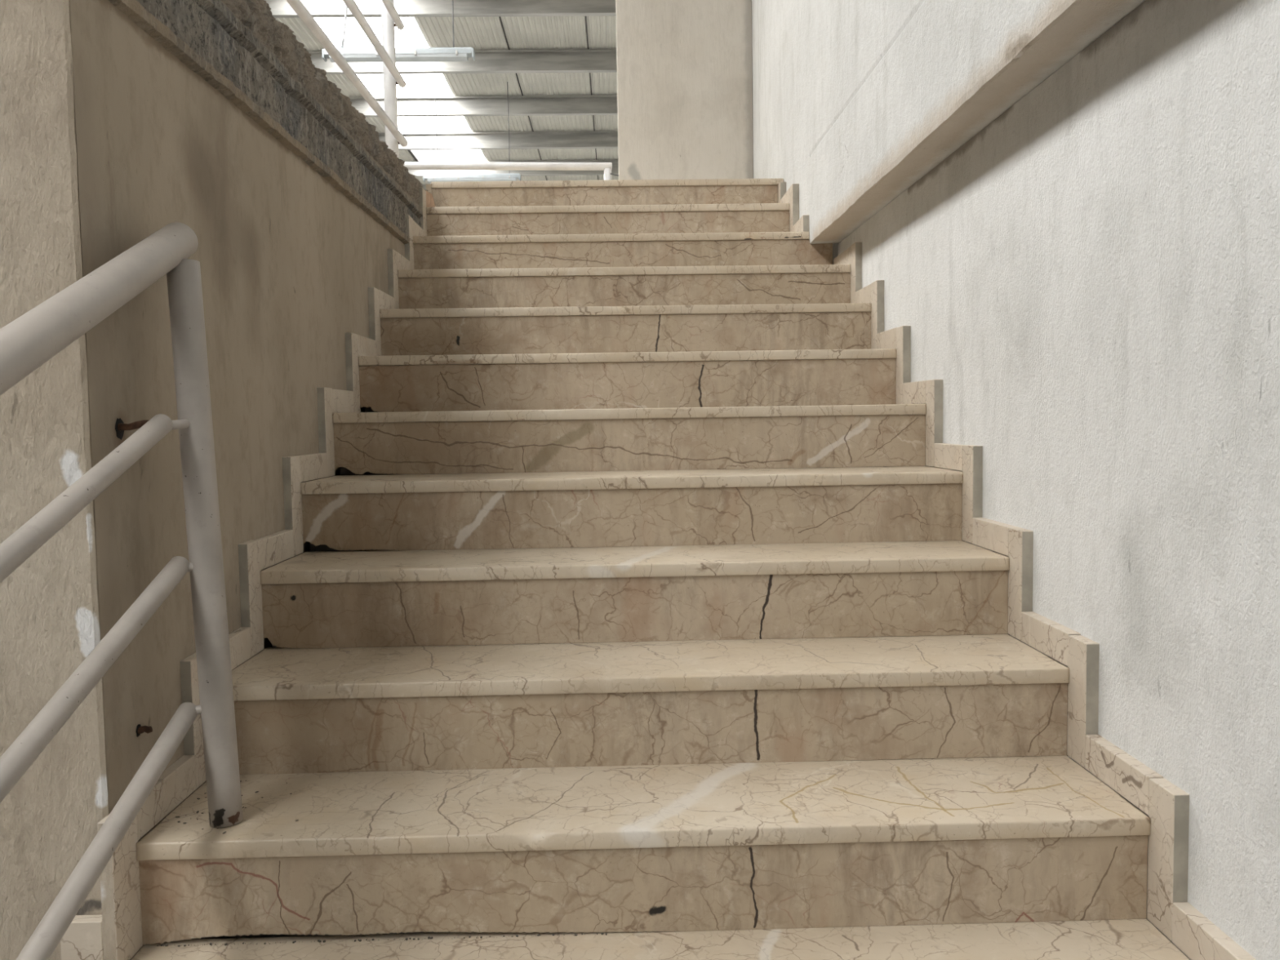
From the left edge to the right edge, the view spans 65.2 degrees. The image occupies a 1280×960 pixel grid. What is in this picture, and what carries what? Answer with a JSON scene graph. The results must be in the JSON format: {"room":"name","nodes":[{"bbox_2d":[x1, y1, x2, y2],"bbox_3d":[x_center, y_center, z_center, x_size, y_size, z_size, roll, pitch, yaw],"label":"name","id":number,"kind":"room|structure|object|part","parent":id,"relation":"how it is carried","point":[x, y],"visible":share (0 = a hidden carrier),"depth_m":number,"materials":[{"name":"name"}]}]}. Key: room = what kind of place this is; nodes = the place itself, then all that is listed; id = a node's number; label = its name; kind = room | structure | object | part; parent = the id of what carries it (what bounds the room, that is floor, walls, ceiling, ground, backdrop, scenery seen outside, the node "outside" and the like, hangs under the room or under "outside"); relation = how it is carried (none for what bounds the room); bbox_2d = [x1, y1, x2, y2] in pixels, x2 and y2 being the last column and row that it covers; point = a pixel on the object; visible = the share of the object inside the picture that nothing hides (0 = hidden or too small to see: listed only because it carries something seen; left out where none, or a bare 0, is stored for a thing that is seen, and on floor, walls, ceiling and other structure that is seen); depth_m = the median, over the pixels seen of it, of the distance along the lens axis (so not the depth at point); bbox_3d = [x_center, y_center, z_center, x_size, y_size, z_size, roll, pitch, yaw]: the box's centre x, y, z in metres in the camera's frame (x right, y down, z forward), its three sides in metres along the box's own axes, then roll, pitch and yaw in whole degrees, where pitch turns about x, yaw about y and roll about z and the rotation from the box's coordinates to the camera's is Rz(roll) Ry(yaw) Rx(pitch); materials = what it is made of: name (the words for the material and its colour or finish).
{"room":"stairwell","nodes":[
{"label":"stairwell","id":0,"kind":"room"},
{"bbox_2d":[0,0,108,959],"bbox_3d":[-2.826,0.360,1.625,3.982,2.860,0.249,-1,3,-1],"label":"wall","id":1,"kind":"structure","parent":0,"point":[50,622],"depth_m":1.53,"materials":[{"name":"paint"}]},
{"bbox_2d":[68,0,404,959],"bbox_3d":[-1.059,0.395,3.077,0.380,2.560,3.038,-1,3,-1],"label":"wall","id":2,"kind":"structure","parent":0,"point":[289,263],"depth_m":1.87,"materials":[{"name":"beige paint"}]},
{"bbox_2d":[115,417,149,439],"bbox_3d":[-0.813,-0.082,1.611,0.086,0.036,0.030,0,4,18],"label":"wall anchor","id":3,"kind":"object","parent":2,"relation":"attached to","point":[120,426],"visible":0.72,"depth_m":1.61,"materials":[{"name":"metal"}]},
{"bbox_3d":[-0.812,-0.088,1.614,0.087,0.021,0.012,0,4,8],"label":"rod","id":4,"kind":"part","parent":3,"relation":"part of","materials":[{"name":"metal"}]},
{"bbox_2d":[135,724,152,737],"bbox_3d":[-0.831,0.417,1.668,0.033,0.020,0.018,-2,4,-19],"label":"wall anchor","id":5,"kind":"object","parent":2,"relation":"attached to","point":[140,729],"visible":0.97,"depth_m":1.67,"materials":[{"name":"metal"}]},
{"bbox_3d":[-0.832,0.417,1.669,0.033,0.014,0.012,-2,4,-13],"label":"rod","id":6,"kind":"part","parent":5,"relation":"part of","materials":[{"name":"metal"}]},
{"bbox_2d":[60,187,435,959],"bbox_3d":[-0.901,-0.244,3.024,0.086,1.834,3.074,-1,3,-1],"label":"baseboard","id":7,"kind":"structure","parent":2,"relation":"attached to","point":[116,934],"depth_m":2.09,"materials":[{"name":"stone"}]},
{"bbox_2d":[108,0,427,244],"bbox_3d":[-0.969,-1.019,2.943,0.209,0.343,3.020,-1,3,-1],"label":"coping","id":8,"kind":"object","parent":2,"relation":"on","point":[253,59],"depth_m":2.46,"materials":[{"name":"grey concrete"}]},
{"bbox_2d":[426,184,431,194],"bbox_3d":[-0.197,-1.367,6.087,1.620,0.163,3.060,-1,3,-1],"label":"floor","id":9,"kind":"structure","parent":0,"point":[428,186],"depth_m":4.54,"materials":[{"name":"stone"}]},
{"bbox_2d":[404,161,618,180],"bbox_3d":[-1.331,-1.603,5.619,2.427,0.398,0.055,-1,3,-1],"label":"landing railing","id":10,"kind":"object","parent":9,"relation":"on","point":[606,167],"visible":0.53,"depth_m":5.61,"materials":[{"name":"white metal"}]},
{"bbox_3d":[-1.352,-1.764,5.614,2.391,0.073,0.043,-1,3,-1],"label":"handrail","id":11,"kind":"part","parent":10,"relation":"part of","materials":[{"name":"white metal"}]},
{"bbox_3d":[-0.180,-1.589,5.653,0.042,0.331,0.042,-1,3,-1],"label":"post","id":12,"kind":"part","parent":10,"relation":"part of","materials":[{"name":"white metal"}]},
{"bbox_2d":[275,15,618,185],"bbox_3d":[-3.558,-4.733,8.438,23.000,0.100,33.000,-1,3,-1],"label":"ceiling","id":13,"kind":"structure","parent":0,"point":[481,33],"depth_m":12.40,"materials":[{"name":"white metal"}]},
{"bbox_2d":[321,0,475,62],"bbox_3d":[-1.973,-4.056,8.113,1.226,1.282,0.107,-1,3,-1],"label":"tube light","id":14,"kind":"object","parent":13,"relation":"hanging from","point":[407,54],"visible":0.86,"depth_m":8.12,"materials":[{"name":"grey plastic"}]},
{"bbox_2d":[341,4,347,48],"bbox_3d":[-2.398,-4.094,8.104,0.092,1.192,0.020,-1,3,-1],"label":"power cable","id":15,"kind":"object","parent":14,"relation":"attached to","point":[346,6],"visible":0.93,"depth_m":8.12,"materials":[{"name":"metal"}]},
{"bbox_2d":[328,53,468,62],"bbox_3d":[-1.964,-3.437,8.154,1.110,0.042,0.094,-1,3,-1],"label":"diffuser","id":16,"kind":"object","parent":14,"relation":"attached to","point":[349,57],"depth_m":8.12,"materials":[{"name":"white plastic"}]},
{"bbox_2d":[314,17,485,161],"bbox_3d":[-2.874,-4.712,8.456,1.108,0.065,33.000,-1,3,-1],"label":"skylight","id":17,"kind":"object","parent":13,"relation":"attached to","point":[416,84],"depth_m":12.58,"materials":[{"name":"white glass"}]},
{"bbox_3d":[-3.406,-4.704,8.444,0.042,0.065,33.000,-1,3,-1],"label":"frame","id":18,"kind":"part","parent":17,"relation":"part of","materials":[{"name":"grey metal"}]},
{"bbox_2d":[264,0,615,17],"bbox_3d":[-3.787,-4.653,9.775,22.400,0.213,0.140,-1,3,-1],"label":"ceiling beam","id":19,"kind":"structure","parent":13,"relation":"attached to","point":[279,8],"depth_m":9.82,"materials":[{"name":"metal"}]},
{"bbox_2d":[308,48,617,74],"bbox_3d":[-3.826,-4.751,11.392,22.400,0.213,0.140,-1,3,-1],"label":"ceiling beam","id":20,"kind":"structure","parent":13,"relation":"attached to","point":[562,60],"depth_m":11.44,"materials":[{"name":"metal"}]},
{"bbox_2d":[422,81,520,182],"bbox_3d":[-2.114,-4.348,12.501,1.216,1.227,0.107,-1,3,-1],"label":"tube light","id":21,"kind":"object","parent":13,"relation":"hanging from","point":[509,176],"visible":0.98,"depth_m":12.50,"materials":[{"name":"grey plastic"}]},
{"bbox_2d":[427,177,516,182],"bbox_3d":[-2.105,-3.757,12.540,1.100,0.042,0.094,-1,3,-1],"label":"diffuser","id":22,"kind":"object","parent":21,"relation":"attached to","point":[430,180],"depth_m":12.50,"materials":[{"name":"white plastic"}]},
{"bbox_2d":[348,94,617,116],"bbox_3d":[-3.864,-4.848,13.009,22.400,0.213,0.140,-1,3,-1],"label":"ceiling beam","id":23,"kind":"structure","parent":13,"relation":"attached to","point":[518,105],"depth_m":13.05,"materials":[{"name":"metal"}]},
{"bbox_2d":[377,130,617,150],"bbox_3d":[-3.903,-4.947,14.625,22.400,0.213,0.140,-1,3,-1],"label":"ceiling beam","id":24,"kind":"structure","parent":13,"relation":"attached to","point":[600,139],"depth_m":14.67,"materials":[{"name":"metal"}]},
{"bbox_2d":[408,159,618,177],"bbox_3d":[-3.941,-5.044,16.242,22.400,0.213,0.140,-1,3,-1],"label":"ceiling beam","id":25,"kind":"structure","parent":13,"relation":"attached to","point":[418,173],"depth_m":16.28,"materials":[{"name":"metal"}]},
{"bbox_2d":[615,0,753,179],"bbox_3d":[0.231,-3.004,5.577,0.742,3.400,0.300,-1,3,-1],"label":"wall","id":26,"kind":"structure","parent":0,"point":[685,67],"depth_m":5.48,"materials":[{"name":"paint"}]},
{"bbox_2d":[751,0,1145,264],"bbox_3d":[0.929,-2.667,3.159,0.540,4.000,14.000,-1,3,-1],"label":"wall","id":27,"kind":"structure","parent":0,"point":[896,87],"depth_m":2.90,"materials":[{"name":"white paint"}]},
{"bbox_2d":[837,0,1279,959],"bbox_3d":[1.100,0.551,0.214,0.400,2.530,7.726,-1,3,-1],"label":"wall","id":28,"kind":"structure","parent":0,"point":[1090,282],"depth_m":1.68,"materials":[{"name":"white paint"}]},
{"bbox_2d":[777,182,1256,959],"bbox_3d":[0.752,-0.295,2.956,0.144,1.895,3.299,-1,3,-1],"label":"baseboard","id":29,"kind":"structure","parent":28,"relation":"attached to","point":[1166,805],"depth_m":1.93,"materials":[{"name":"stone"}]},
{"bbox_3d":[-1.683,1.998,-3.009,8.000,0.120,9.250,-1,3,-1],"label":"floor","id":30,"kind":"structure","parent":0,"visible":0},
{"bbox_2d":[131,177,1190,959],"bbox_3d":[-0.027,0.151,2.996,1.708,2.825,3.420,-1,3,-1],"label":"staircase","id":31,"kind":"structure","parent":30,"relation":"on","point":[634,599],"depth_m":2.05,"materials":[{"name":"stone"}]},
{"bbox_2d":[0,222,243,959],"bbox_3d":[-0.721,0.310,0.942,0.121,1.397,1.626,-1,3,-1],"label":"stair railing","id":32,"kind":"object","parent":31,"relation":"on","point":[36,336],"visible":1,"depth_m":1.52,"materials":[{"name":"white metal"}]},
{"bbox_3d":[-0.746,0.230,0.883,0.033,0.583,1.504,-1,3,-1],"label":"rail","id":33,"kind":"part","parent":32,"relation":"part of","materials":[{"name":"white metal"}]},
{"bbox_3d":[-0.740,0.460,0.914,0.033,0.579,1.538,-1,3,-1],"label":"rail","id":34,"kind":"part","parent":32,"relation":"part of","materials":[{"name":"white metal"}]},
{"bbox_3d":[-0.756,0.003,0.923,0.060,0.780,1.626,-1,3,-1],"label":"handrail","id":35,"kind":"part","parent":32,"relation":"part of","materials":[{"name":"white metal"}]},
{"bbox_3d":[-0.732,0.713,0.930,0.033,0.595,1.538,-1,3,-1],"label":"rail","id":36,"kind":"part","parent":32,"relation":"part of","materials":[{"name":"white metal"}]},
{"bbox_3d":[-0.731,0.107,1.680,0.114,0.946,0.052,2,4,36],"label":"post","id":37,"kind":"part","parent":32,"relation":"part of","materials":[{"name":"white metal"}]},
{"bbox_2d":[175,780,298,834],"bbox_3d":[-0.689,0.572,1.764,0.218,0.003,0.251,-1,3,-1],"label":"flakes","id":38,"kind":"object","parent":31,"relation":"on","point":[197,811],"visible":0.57,"depth_m":1.73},
{"bbox_2d":[156,933,607,946],"bbox_3d":[-0.421,0.752,1.636,0.734,0.004,0.008,-1,3,-1],"label":"crumbs","id":39,"kind":"object","parent":31,"relation":"on","point":[606,934],"visible":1,"depth_m":1.64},
{"bbox_3d":[-2.928,-1.024,3.593,3.915,0.306,4.348,-1,3,-1],"label":"floor","id":40,"kind":"structure","parent":0,"visible":0},
{"bbox_2d":[285,0,408,157],"bbox_3d":[-1.053,-1.717,2.958,0.096,1.190,3.004,-1,3,-1],"label":"railing","id":41,"kind":"object","parent":40,"relation":"on","point":[392,77],"visible":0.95,"depth_m":4.13,"materials":[{"name":"white metal"}]},
{"bbox_3d":[-1.020,-1.664,2.960,0.033,0.045,2.988,-1,3,-1],"label":"rail","id":42,"kind":"part","parent":41,"relation":"part of","materials":[{"name":"white metal"}]},
{"bbox_3d":[-1.104,-1.785,4.416,0.059,1.150,0.056,-1,3,-1],"label":"post","id":43,"kind":"part","parent":41,"relation":"part of","materials":[{"name":"white metal"}]},
{"bbox_3d":[-1.024,-1.913,2.945,0.033,0.045,2.988,-1,3,-1],"label":"rail","id":44,"kind":"part","parent":41,"relation":"part of","materials":[{"name":"white metal"}]}
]}

